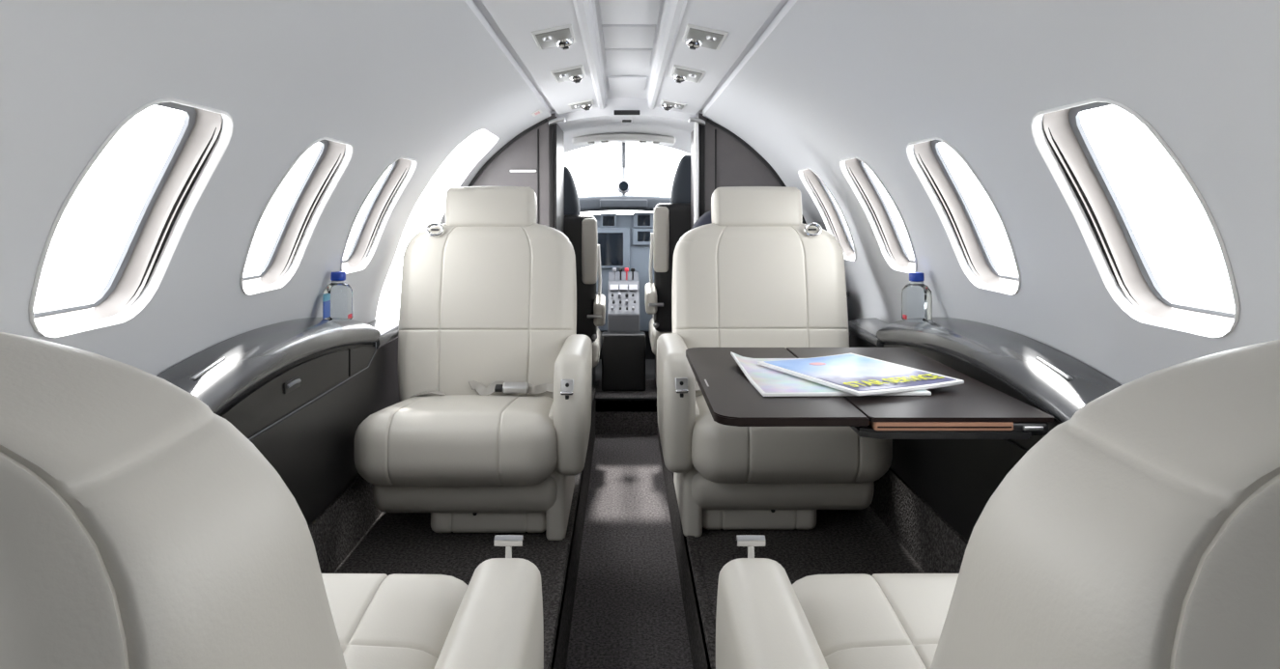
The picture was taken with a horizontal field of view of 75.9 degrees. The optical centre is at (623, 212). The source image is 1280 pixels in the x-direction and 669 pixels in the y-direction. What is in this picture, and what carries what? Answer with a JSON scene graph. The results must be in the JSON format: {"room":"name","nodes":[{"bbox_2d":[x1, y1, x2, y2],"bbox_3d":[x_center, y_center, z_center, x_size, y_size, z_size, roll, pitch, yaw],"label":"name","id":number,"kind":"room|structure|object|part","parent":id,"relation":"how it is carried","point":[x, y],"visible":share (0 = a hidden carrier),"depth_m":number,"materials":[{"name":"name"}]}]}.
{"room":"aircraft cabin","nodes":[
{"label":"aircraft cabin","id":0,"kind":"room"},
{"bbox_2d":[0,0,550,375],"bbox_3d":[-0.543,0.236,1.075,0.539,1.199,4.050,0,0,0],"label":"wall","id":1,"kind":"structure","parent":0,"point":[388,79],"depth_m":1.26,"materials":[{"name":"white plastic"}]},
{"bbox_2d":[28,97,233,338],"bbox_3d":[-0.650,0.003,1.080,0.192,0.304,0.286,0,0,0],"label":"window","id":2,"kind":"structure","parent":1,"relation":"in","point":[201,143],"depth_m":1.19,"materials":[{"name":"grey plastic"}]},
{"bbox_2d":[156,317,398,414],"bbox_3d":[-0.700,0.332,1.469,0.120,0.202,2.038,0,0,0],"label":"ledge","id":3,"kind":"object","parent":1,"relation":"attached to","point":[217,375],"visible":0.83,"depth_m":1.51,"materials":[{"name":"grey"}]},
{"bbox_2d":[322,271,353,321],"bbox_3d":[-0.677,0.198,1.950,0.060,0.115,0.059,0,0,0],"label":"water bottle","id":4,"kind":"object","parent":3,"relation":"on","point":[336,277],"visible":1,"depth_m":1.95,"materials":[{"name":"blue"}]},
{"bbox_3d":[-0.705,0.202,1.950,0.004,0.016,0.040,0,0,0],"label":"label panel","id":5,"kind":"part","parent":4,"relation":"part of","materials":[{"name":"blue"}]},
{"bbox_2d":[359,317,398,348],"bbox_3d":[-0.691,0.340,2.328,0.097,0.040,0.320,0,0,0],"label":"shelf","id":6,"kind":"object","parent":3,"relation":"attached to","point":[387,329],"depth_m":2.32,"materials":[{"name":"grey"}]},
{"bbox_2d":[239,137,353,295],"bbox_3d":[-0.650,0.003,1.605,0.192,0.304,0.286,0,0,0],"label":"window","id":7,"kind":"structure","parent":1,"relation":"in","point":[330,163],"depth_m":1.72,"materials":[{"name":"grey plastic"}]},
{"bbox_2d":[216,338,400,525],"bbox_3d":[-0.684,0.476,1.469,0.096,0.352,2.038,0,0,0],"label":"cabin side panel","id":8,"kind":"object","parent":1,"relation":"attached to","point":[304,418],"visible":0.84,"depth_m":1.74,"materials":[{"name":"black plastic"}]},
{"bbox_3d":[-0.651,0.347,1.468,0.008,0.083,0.935,0,0,0],"label":"drawer","id":9,"kind":"part","parent":8,"relation":"part of","materials":[{"name":"black plastic"}]},
{"bbox_3d":[-0.646,0.336,1.600,0.004,0.022,0.072,0,0,0],"label":"handle","id":10,"kind":"part","parent":8,"relation":"part of","materials":[{"name":"silver metal"}]},
{"bbox_3d":[-0.651,0.520,1.367,0.008,0.249,1.135,0,0,0],"label":"door","id":11,"kind":"part","parent":8,"relation":"part of","materials":[{"name":"black plastic"}]},
{"bbox_3d":[-0.651,0.356,2.045,0.008,0.065,0.200,0,0,0],"label":"flap door","id":12,"kind":"part","parent":8,"relation":"part of","materials":[{"name":"black plastic"}]},
{"bbox_3d":[-0.694,0.508,2.321,0.070,0.288,0.333,0,0,0],"label":"forward panel","id":13,"kind":"part","parent":8,"relation":"part of","materials":[{"name":"grey plastic"}]},
{"bbox_2d":[308,475,382,573],"bbox_3d":[-0.702,0.716,0.770,0.150,0.128,3.440,0,0,0],"label":"baseboard","id":14,"kind":"structure","parent":1,"relation":"attached to","point":[341,526],"depth_m":1.87,"materials":[{"name":"carpet"}]},
{"bbox_2d":[340,156,417,273],"bbox_3d":[-0.650,0.003,2.130,0.192,0.304,0.286,0,0,0],"label":"window","id":15,"kind":"structure","parent":1,"relation":"in","point":[399,175],"depth_m":2.25,"materials":[{"name":"grey plastic"}]},
{"bbox_2d":[531,109,542,116],"bbox_3d":[-0.302,-0.346,2.860,0.032,0.018,0.085,0,0,0],"label":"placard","id":16,"kind":"object","parent":1,"relation":"on","point":[539,111],"visible":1,"depth_m":2.85,"materials":[{"name":"white plastic"}]},
{"bbox_2d":[594,379,657,434],"bbox_3d":[0.013,0.898,3.820,0.334,0.163,0.400,0,0,0],"label":"step","id":17,"kind":"structure","parent":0,"point":[623,422],"depth_m":3.62,"materials":[{"name":"carpet"}]},
{"bbox_2d":[601,267,645,391],"bbox_3d":[0.001,0.544,3.955,0.200,0.546,0.430,0,0,0],"label":"pedestal","id":18,"kind":"object","parent":17,"relation":"on","point":[623,345],"visible":1,"depth_m":3.74,"materials":[{"name":"grey plastic"}]},
{"bbox_3d":[-0.045,0.362,3.948,0.040,0.008,0.034,0,44,0],"label":"key panel","id":19,"kind":"part","parent":18,"relation":"part of","materials":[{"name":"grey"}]},
{"bbox_3d":[-0.044,0.303,4.005,0.020,0.064,0.019,0,0,0],"label":"lever","id":20,"kind":"part","parent":18,"relation":"part of","materials":[{"name":"grey plastic"}]},
{"bbox_3d":[0.001,0.362,3.948,0.040,0.008,0.034,0,44,0],"label":"key panel","id":21,"kind":"part","parent":18,"relation":"part of","materials":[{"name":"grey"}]},
{"bbox_3d":[0.016,0.303,4.005,0.020,0.064,0.019,0,0,0],"label":"lever","id":22,"kind":"part","parent":18,"relation":"part of","materials":[{"name":"red plastic"}]},
{"bbox_3d":[0.046,0.303,4.005,0.020,0.064,0.019,0,0,0],"label":"lever","id":23,"kind":"part","parent":18,"relation":"part of","materials":[{"name":"black plastic"}]},
{"bbox_3d":[0.047,0.362,3.948,0.040,0.008,0.034,0,44,0],"label":"key panel","id":24,"kind":"part","parent":18,"relation":"part of","materials":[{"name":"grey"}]},
{"bbox_2d":[598,331,654,359],"bbox_3d":[0.013,0.450,4.600,1.400,0.860,0.040,0,0,0],"label":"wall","id":25,"kind":"structure","parent":0,"point":[649,355],"depth_m":4.58,"materials":[{"name":"black plastic"}]},
{"bbox_2d":[578,195,670,331],"bbox_3d":[0.001,0.262,4.290,1.100,0.696,0.360,0,0,0],"label":"panel","id":26,"kind":"object","parent":25,"relation":"attached to","point":[623,240],"visible":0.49,"depth_m":4.19,"materials":[{"name":"grey"}]},
{"bbox_3d":[0.001,0.310,4.230,1.100,0.600,0.050,0,0,0],"label":"panel","id":27,"kind":"part","parent":26,"relation":"part of","materials":[{"name":"grey"}]},
{"bbox_3d":[0.001,-0.044,4.135,0.240,0.042,0.050,0,0,0],"label":"warning panel","id":28,"kind":"part","parent":26,"relation":"part of","materials":[{"name":"grey plastic"}]},
{"bbox_2d":[564,124,690,154],"bbox_3d":[0.013,-0.237,3.620,1.240,0.302,0.360,0,0,0],"label":"ceiling","id":29,"kind":"structure","parent":0,"point":[682,143],"depth_m":3.61,"materials":[{"name":"white plastic"}]},
{"bbox_2d":[621,142,625,196],"bbox_3d":[0.013,-0.203,4.103,1.240,0.255,0.634,0,0,0],"label":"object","id":30,"kind":"structure","parent":29,"relation":"attached to","point":[623,145],"depth_m":3.92,"materials":[{"name":"grey metal"}]},
{"bbox_2d":[616,167,630,194],"bbox_3d":[0.001,-0.175,4.018,0.073,0.166,0.072,0,0,0],"label":"standby compass","id":31,"kind":"object","parent":30,"relation":"attached to","point":[623,185],"visible":0.99,"depth_m":4.00,"materials":[{"name":"grey plastic"}]},
{"bbox_2d":[571,133,675,145],"bbox_3d":[0.001,-0.328,3.700,0.460,0.044,0.140,0,0,0],"label":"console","id":32,"kind":"object","parent":29,"relation":"attached to","point":[614,137],"visible":1,"depth_m":3.63,"materials":[{"name":"white plastic"}]},
{"bbox_2d":[333,359,925,668],"bbox_3d":[0.013,0.830,1.825,1.600,0.100,5.550,0,0,0],"label":"floor","id":33,"kind":"structure","parent":0,"point":[841,542],"depth_m":1.90,"materials":[{"name":"carpet"}]},
{"bbox_2d":[0,332,543,668],"bbox_3d":[-0.365,0.368,0.627,0.566,0.832,0.837,0,0,0],"label":"seat","id":34,"kind":"object","parent":33,"relation":"on","point":[140,528],"visible":1,"depth_m":0.31,"materials":[{"name":"grey leather"}]},
{"bbox_3d":[-0.391,0.323,0.403,0.504,0.634,0.202,0,29,0],"label":"backrest","id":35,"kind":"part","parent":34,"relation":"part of","materials":[{"name":"grey leather"}]},
{"bbox_2d":[321,573,468,668],"bbox_3d":[-0.393,0.543,0.790,0.482,0.214,0.500,0,1,0],"label":"seat cushion","id":36,"kind":"object","parent":34,"relation":"on","point":[382,621],"depth_m":0.90,"materials":[{"name":"grey leather"}]},
{"bbox_3d":[-0.131,0.525,0.766,0.082,0.284,0.440,0,0,0],"label":"armrest","id":37,"kind":"part","parent":34,"relation":"part of","materials":[{"name":"grey leather"}]},
{"bbox_3d":[-0.131,0.389,0.938,0.034,0.040,0.013,0,0,0],"label":"latch lever","id":38,"kind":"part","parent":34,"relation":"part of","materials":[{"name":"silver metal"}]},
{"bbox_2d":[353,186,592,540],"bbox_3d":[-0.360,0.354,2.155,0.564,0.861,0.643,0,0,0],"label":"seat","id":39,"kind":"object","parent":33,"relation":"on","point":[489,430],"visible":1,"depth_m":2.26,"materials":[{"name":"grey leather"}]},
{"bbox_2d":[353,395,557,486],"bbox_3d":[-0.389,0.571,2.090,0.482,0.214,0.500,0,-1,0],"label":"seat cushion","id":40,"kind":"object","parent":39,"relation":"on","point":[416,440],"depth_m":1.86,"materials":[{"name":"grey leather"}]},
{"bbox_3d":[-0.387,0.301,2.367,0.504,0.565,0.159,0,-11,0],"label":"backrest","id":41,"kind":"part","parent":39,"relation":"part of","materials":[{"name":"grey leather"}]},
{"bbox_3d":[-0.161,0.634,2.145,0.046,0.300,0.400,0,0,0],"label":"panel","id":42,"kind":"part","parent":39,"relation":"part of","materials":[{"name":"grey leather"}]},
{"bbox_3d":[-0.131,0.418,1.903,0.030,0.010,0.034,0,0,0],"label":"latch lever","id":43,"kind":"part","parent":39,"relation":"part of","materials":[{"name":"silver metal"}]},
{"bbox_3d":[-0.131,0.426,1.910,0.031,0.074,0.008,0,-9,0],"label":"latch plate","id":44,"kind":"part","parent":39,"relation":"part of","materials":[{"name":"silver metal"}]},
{"bbox_3d":[-0.127,0.480,2.114,0.082,0.284,0.440,0,0,0],"label":"armrest","id":45,"kind":"part","parent":39,"relation":"part of","materials":[{"name":"grey leather"}]},
{"bbox_2d":[543,388,595,668],"bbox_3d":[-0.134,0.877,1.335,0.020,0.206,4.570,0,0,0],"label":"trim","id":46,"kind":"structure","parent":33,"relation":"on","point":[550,641],"depth_m":1.89,"materials":[{"name":"carpet"}]},
{"bbox_2d":[564,166,605,388],"bbox_3d":[-0.272,0.308,3.735,0.390,1.017,0.591,0,0,0],"label":"seat","id":47,"kind":"object","parent":33,"relation":"on","point":[581,230],"visible":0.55,"depth_m":3.51,"materials":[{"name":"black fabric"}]},
{"bbox_3d":[-0.287,0.749,3.800,0.300,0.137,0.400,0,0,0],"label":"frame","id":48,"kind":"part","parent":47,"relation":"part of","materials":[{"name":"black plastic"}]},
{"bbox_3d":[-0.102,0.420,3.530,0.050,0.100,0.160,0,12,0],"label":"armrest","id":49,"kind":"part","parent":47,"relation":"part of","materials":[{"name":"grey leather"}]},
{"bbox_2d":[644,155,690,386],"bbox_3d":[0.288,0.283,3.735,0.390,1.067,0.591,0,0,0],"label":"seat","id":50,"kind":"object","parent":33,"relation":"on","point":[671,220],"visible":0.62,"depth_m":3.52,"materials":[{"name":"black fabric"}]},
{"bbox_3d":[0.118,0.370,3.530,0.050,0.100,0.160,0,12,0],"label":"armrest","id":51,"kind":"part","parent":50,"relation":"part of","materials":[{"name":"grey leather"}]},
{"bbox_3d":[0.303,0.724,3.800,0.300,0.187,0.400,0,0,0],"label":"frame","id":52,"kind":"part","parent":50,"relation":"part of","materials":[{"name":"black plastic"}]},
{"bbox_2d":[657,426,715,668],"bbox_3d":[0.160,0.877,1.335,0.020,0.206,4.570,0,0,0],"label":"trim","id":53,"kind":"structure","parent":33,"relation":"on","point":[698,659],"depth_m":1.82,"materials":[{"name":"carpet"}]},
{"bbox_2d":[656,186,892,538],"bbox_3d":[0.365,0.354,2.175,0.564,0.861,0.643,0,0,0],"label":"seat","id":54,"kind":"object","parent":33,"relation":"on","point":[756,275],"visible":0.77,"depth_m":2.30,"materials":[{"name":"grey leather"}]},
{"bbox_3d":[0.132,0.480,2.134,0.082,0.284,0.440,0,0,0],"label":"armrest","id":55,"kind":"part","parent":54,"relation":"part of","materials":[{"name":"grey leather"}]},
{"bbox_3d":[0.136,0.426,1.930,0.031,0.074,0.008,0,-9,0],"label":"latch plate","id":56,"kind":"part","parent":54,"relation":"part of","materials":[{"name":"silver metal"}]},
{"bbox_3d":[0.136,0.418,1.923,0.030,0.010,0.034,0,0,0],"label":"latch lever","id":57,"kind":"part","parent":54,"relation":"part of","materials":[{"name":"silver metal"}]},
{"bbox_3d":[0.167,0.634,2.165,0.046,0.300,0.400,0,0,0],"label":"panel","id":58,"kind":"part","parent":54,"relation":"part of","materials":[{"name":"grey leather"}]},
{"bbox_3d":[0.393,0.301,2.387,0.504,0.565,0.159,0,-11,0],"label":"backrest","id":59,"kind":"part","parent":54,"relation":"part of","materials":[{"name":"grey leather"}]},
{"bbox_2d":[691,395,892,483],"bbox_3d":[0.395,0.571,2.110,0.482,0.214,0.500,0,-1,0],"label":"seat cushion","id":60,"kind":"object","parent":54,"relation":"on","point":[721,454],"depth_m":1.87,"materials":[{"name":"grey leather"}]},
{"bbox_2d":[715,340,1279,668],"bbox_3d":[0.379,0.370,0.625,0.566,0.829,0.841,0,0,0],"label":"seat","id":61,"kind":"object","parent":33,"relation":"on","point":[1142,531],"visible":1,"depth_m":0.31,"materials":[{"name":"grey leather"}]},
{"bbox_3d":[0.145,0.389,0.938,0.034,0.040,0.013,0,0,0],"label":"latch lever","id":62,"kind":"part","parent":61,"relation":"part of","materials":[{"name":"silver metal"}]},
{"bbox_3d":[0.145,0.525,0.766,0.082,0.284,0.440,0,0,0],"label":"armrest","id":63,"kind":"part","parent":61,"relation":"part of","materials":[{"name":"grey leather"}]},
{"bbox_2d":[792,573,958,668],"bbox_3d":[0.408,0.543,0.790,0.482,0.214,0.500,0,1,0],"label":"seat cushion","id":64,"kind":"object","parent":61,"relation":"on","point":[857,621],"depth_m":0.90,"materials":[{"name":"grey leather"}]},
{"bbox_3d":[0.406,0.324,0.401,0.504,0.635,0.202,0,29,0],"label":"backrest","id":65,"kind":"part","parent":61,"relation":"part of","materials":[{"name":"grey leather"}]},
{"bbox_3d":[0.483,0.520,2.880,0.510,0.521,0.410,0,0,0],"label":"cabinet","id":66,"kind":"object","parent":33,"relation":"on","visible":0},
{"bbox_2d":[692,210,711,228],"bbox_3d":[0.413,0.114,2.860,0.352,0.289,0.272,0,0,0],"label":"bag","id":67,"kind":"object","parent":66,"relation":"on","point":[704,219],"visible":0.04,"depth_m":2.79,"materials":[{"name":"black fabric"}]},
{"bbox_2d":[566,434,693,668],"bbox_3d":[0.013,0.980,1.335,0.274,0.001,4.570,0,0,0],"label":"floor","id":68,"kind":"structure","parent":0,"point":[629,613],"depth_m":2.24,"materials":[{"name":"carpet"}]},
{"bbox_2d":[464,0,797,115],"bbox_3d":[0.013,-0.400,1.085,0.572,0.072,4.070,0,0,0],"label":"ceiling","id":69,"kind":"structure","parent":0,"point":[749,23],"depth_m":1.93,"materials":[{"name":"white plastic"}]},
{"bbox_2d":[530,24,576,50],"bbox_3d":[-0.152,-0.383,1.810,0.087,0.033,0.170,0,0,0],"label":"recessed light","id":70,"kind":"object","parent":69,"relation":"in","point":[562,37],"visible":1,"depth_m":1.78,"materials":[{"name":"white plastic"}]},
{"bbox_2d":[555,37,573,49],"bbox_3d":[-0.134,-0.380,1.845,0.043,0.026,0.044,0,0,0],"label":"outlet","id":71,"kind":"object","parent":70,"relation":"attached to","point":[564,42],"depth_m":1.83,"materials":[{"name":"silver metal"}]},
{"bbox_2d":[550,64,585,83],"bbox_3d":[-0.152,-0.383,2.290,0.087,0.033,0.170,0,0,0],"label":"recessed light","id":72,"kind":"object","parent":69,"relation":"in","point":[576,73],"visible":1,"depth_m":2.26,"materials":[{"name":"white plastic"}]},
{"bbox_2d":[568,74,583,83],"bbox_3d":[-0.134,-0.380,2.325,0.043,0.026,0.044,0,0,0],"label":"outlet","id":73,"kind":"object","parent":72,"relation":"attached to","point":[577,78],"depth_m":2.31,"materials":[{"name":"silver metal"}]},
{"bbox_2d":[568,99,594,111],"bbox_3d":[-0.152,-0.383,2.930,0.087,0.033,0.119,0,0,0],"label":"recessed light","id":74,"kind":"object","parent":69,"relation":"in","point":[587,104],"visible":1,"depth_m":2.90,"materials":[{"name":"white plastic"}]},
{"bbox_2d":[580,103,592,111],"bbox_3d":[-0.134,-0.380,2.954,0.043,0.026,0.044,0,0,0],"label":"outlet","id":75,"kind":"object","parent":74,"relation":"attached to","point":[587,106],"depth_m":2.94,"materials":[{"name":"silver metal"}]},
{"bbox_2d":[607,75,647,89],"bbox_3d":[0.013,-0.429,2.730,0.126,0.008,0.260,0,0,0],"label":"ceiling panel","id":76,"kind":"object","parent":69,"relation":"attached to","point":[615,82],"visible":1,"depth_m":2.69,"materials":[{"name":"white plastic"}]},
{"bbox_2d":[604,48,652,67],"bbox_3d":[0.013,-0.429,2.288,0.126,0.008,0.265,0,0,0],"label":"ceiling panel","id":77,"kind":"object","parent":69,"relation":"attached to","point":[614,57],"visible":0.87,"depth_m":2.25,"materials":[{"name":"white plastic"}]},
{"bbox_2d":[601,24,656,48],"bbox_3d":[0.013,-0.429,2.007,0.126,0.008,0.245,0,0,0],"label":"ceiling panel","id":78,"kind":"object","parent":69,"relation":"attached to","point":[614,36],"visible":0.98,"depth_m":1.98,"materials":[{"name":"white plastic"}]},
{"bbox_2d":[598,0,660,24],"bbox_3d":[0.013,-0.429,1.580,0.126,0.008,0.560,0,0,0],"label":"ceiling panel","id":79,"kind":"object","parent":69,"relation":"attached to","point":[611,12],"visible":1,"depth_m":1.74,"materials":[{"name":"white plastic"}]},
{"bbox_2d":[660,98,686,111],"bbox_3d":[0.177,-0.383,2.930,0.086,0.033,0.119,0,0,0],"label":"recessed light","id":80,"kind":"object","parent":69,"relation":"in","point":[667,104],"visible":1,"depth_m":2.90,"materials":[{"name":"white plastic"}]},
{"bbox_2d":[661,103,673,111],"bbox_3d":[0.159,-0.380,2.954,0.043,0.026,0.044,0,0,0],"label":"outlet","id":81,"kind":"object","parent":80,"relation":"attached to","point":[666,106],"depth_m":2.94,"materials":[{"name":"silver metal"}]},
{"bbox_2d":[670,64,705,83],"bbox_3d":[0.177,-0.383,2.290,0.086,0.033,0.170,0,0,0],"label":"recessed light","id":82,"kind":"object","parent":69,"relation":"in","point":[679,73],"visible":1,"depth_m":2.26,"materials":[{"name":"white plastic"}]},
{"bbox_2d":[672,74,686,83],"bbox_3d":[0.159,-0.380,2.325,0.043,0.026,0.044,0,0,0],"label":"outlet","id":83,"kind":"object","parent":82,"relation":"attached to","point":[679,78],"depth_m":2.31,"materials":[{"name":"silver metal"}]},
{"bbox_2d":[682,24,728,50],"bbox_3d":[0.177,-0.383,1.810,0.086,0.033,0.170,0,0,0],"label":"recessed light","id":84,"kind":"object","parent":69,"relation":"in","point":[695,37],"visible":1,"depth_m":1.78,"materials":[{"name":"white plastic"}]},
{"bbox_2d":[684,37,703,49],"bbox_3d":[0.159,-0.380,1.845,0.043,0.026,0.044,0,0,0],"label":"outlet","id":85,"kind":"object","parent":84,"relation":"attached to","point":[693,42],"depth_m":1.83,"materials":[{"name":"silver metal"}]},
{"bbox_2d":[468,113,806,233],"bbox_3d":[0.013,0.203,3.263,1.574,1.155,0.405,0,0,0],"label":"wall","id":86,"kind":"structure","parent":0,"point":[533,158],"depth_m":3.10,"materials":[{"name":"plastic"}]},
{"bbox_2d":[613,110,639,114],"bbox_3d":[0.013,-0.375,3.085,0.098,0.018,0.012,0,0,0],"label":"sign","id":87,"kind":"object","parent":86,"relation":"attached to","point":[615,112],"visible":1,"depth_m":3.08,"materials":[{"name":"black plastic"}]},
{"bbox_2d":[551,97,702,132],"bbox_3d":[0.013,-0.398,3.285,0.600,0.125,0.350,0,0,0],"label":"trim","id":88,"kind":"structure","parent":86,"relation":"attached to","point":[593,117],"depth_m":3.11,"materials":[{"name":"white plastic"}]},
{"bbox_2d":[622,119,631,122],"bbox_3d":[0.013,-0.347,3.125,0.036,0.010,0.012,0,0,0],"label":"warning lamp","id":89,"kind":"object","parent":86,"relation":"attached to","point":[623,121],"visible":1,"depth_m":3.12,"materials":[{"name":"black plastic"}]},
{"bbox_2d":[703,0,1279,385],"bbox_3d":[0.543,0.228,1.075,0.489,1.184,4.050,0,0,0],"label":"wall","id":90,"kind":"structure","parent":0,"point":[833,81],"depth_m":1.26,"materials":[{"name":"white plastic"}]},
{"bbox_2d":[797,168,856,261],"bbox_3d":[0.676,0.003,2.655,0.192,0.304,0.286,0,0,0],"label":"window","id":91,"kind":"structure","parent":90,"relation":"in","point":[814,185],"depth_m":2.77,"materials":[{"name":"grey plastic"}]},
{"bbox_2d":[839,156,917,273],"bbox_3d":[0.676,0.003,2.130,0.192,0.304,0.286,0,0,0],"label":"window","id":92,"kind":"structure","parent":90,"relation":"in","point":[856,174],"depth_m":2.25,"materials":[{"name":"grey plastic"}]},
{"bbox_2d":[869,467,967,573],"bbox_3d":[0.728,0.716,0.770,0.150,0.128,3.440,0,0,0],"label":"baseboard","id":93,"kind":"structure","parent":90,"relation":"attached to","point":[931,542],"depth_m":1.85,"materials":[{"name":"carpet"}]},
{"bbox_2d":[849,333,1058,541],"bbox_3d":[0.715,0.476,1.469,0.085,0.352,2.038,0,0,0],"label":"cabin side panel","id":94,"kind":"object","parent":90,"relation":"attached to","point":[956,478],"visible":0.13,"depth_m":1.65,"materials":[{"name":"black plastic"}]},
{"bbox_3d":[0.720,0.508,2.321,0.070,0.288,0.333,0,0,0],"label":"forward panel","id":95,"kind":"part","parent":94,"relation":"part of","materials":[{"name":"black plastic"}]},
{"bbox_3d":[0.677,0.522,1.450,0.008,0.245,1.300,0,0,0],"label":"door","id":96,"kind":"part","parent":94,"relation":"part of","materials":[{"name":"black plastic"}]},
{"bbox_2d":[906,137,1021,295],"bbox_3d":[0.676,0.003,1.605,0.192,0.304,0.286,0,0,0],"label":"window","id":97,"kind":"structure","parent":90,"relation":"in","point":[928,164],"depth_m":1.72,"materials":[{"name":"grey plastic"}]},
{"bbox_2d":[848,317,1121,425],"bbox_3d":[0.725,0.332,1.469,0.120,0.202,2.038,0,0,0],"label":"ledge","id":98,"kind":"object","parent":90,"relation":"attached to","point":[1058,384],"visible":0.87,"depth_m":1.48,"materials":[{"name":"grey"}]},
{"bbox_2d":[685,347,1053,439],"bbox_3d":[0.406,0.336,1.560,0.531,0.053,0.650,0,0,0],"label":"folding table","id":99,"kind":"object","parent":98,"relation":"attached to","point":[972,410],"visible":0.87,"depth_m":1.31,"materials":[{"name":"brown wood"}]},
{"bbox_2d":[730,351,931,397],"bbox_3d":[0.371,0.299,1.545,0.286,0.020,0.330,0,0,-2],"label":"magazine","id":100,"kind":"object","parent":99,"relation":"on","point":[769,383],"visible":0.51,"depth_m":1.44,"materials":[{"name":"white paper"}]},
{"bbox_2d":[757,353,964,396],"bbox_3d":[0.429,0.297,1.527,0.228,0.010,0.306,0,0,-23],"label":"magazine","id":101,"kind":"object","parent":100,"relation":"on","point":[857,375],"visible":1,"depth_m":1.49,"materials":[{"name":"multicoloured paper"}]},
{"bbox_2d":[850,426,1031,439],"bbox_3d":[0.505,0.336,1.548,0.295,0.013,0.625,0,0,0],"label":"tray","id":102,"kind":"object","parent":99,"relation":"on","point":[872,432],"depth_m":1.24,"materials":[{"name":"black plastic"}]},
{"bbox_2d":[848,317,898,347],"bbox_3d":[0.716,0.340,2.328,0.097,0.040,0.320,0,0,0],"label":"shelf","id":103,"kind":"object","parent":98,"relation":"attached to","point":[866,329],"depth_m":2.34,"materials":[{"name":"grey"}]},
{"bbox_2d":[901,272,932,322],"bbox_3d":[0.695,0.200,1.950,0.059,0.115,0.059,0,0,0],"label":"water bottle","id":104,"kind":"object","parent":98,"relation":"on","point":[915,278],"visible":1,"depth_m":1.95,"materials":[{"name":"blue"}]},
{"bbox_2d":[1030,97,1240,338],"bbox_3d":[0.676,0.003,1.080,0.192,0.304,0.286,0,0,0],"label":"window","id":105,"kind":"structure","parent":90,"relation":"in","point":[1064,145],"depth_m":1.19,"materials":[{"name":"grey plastic"}]}
]}

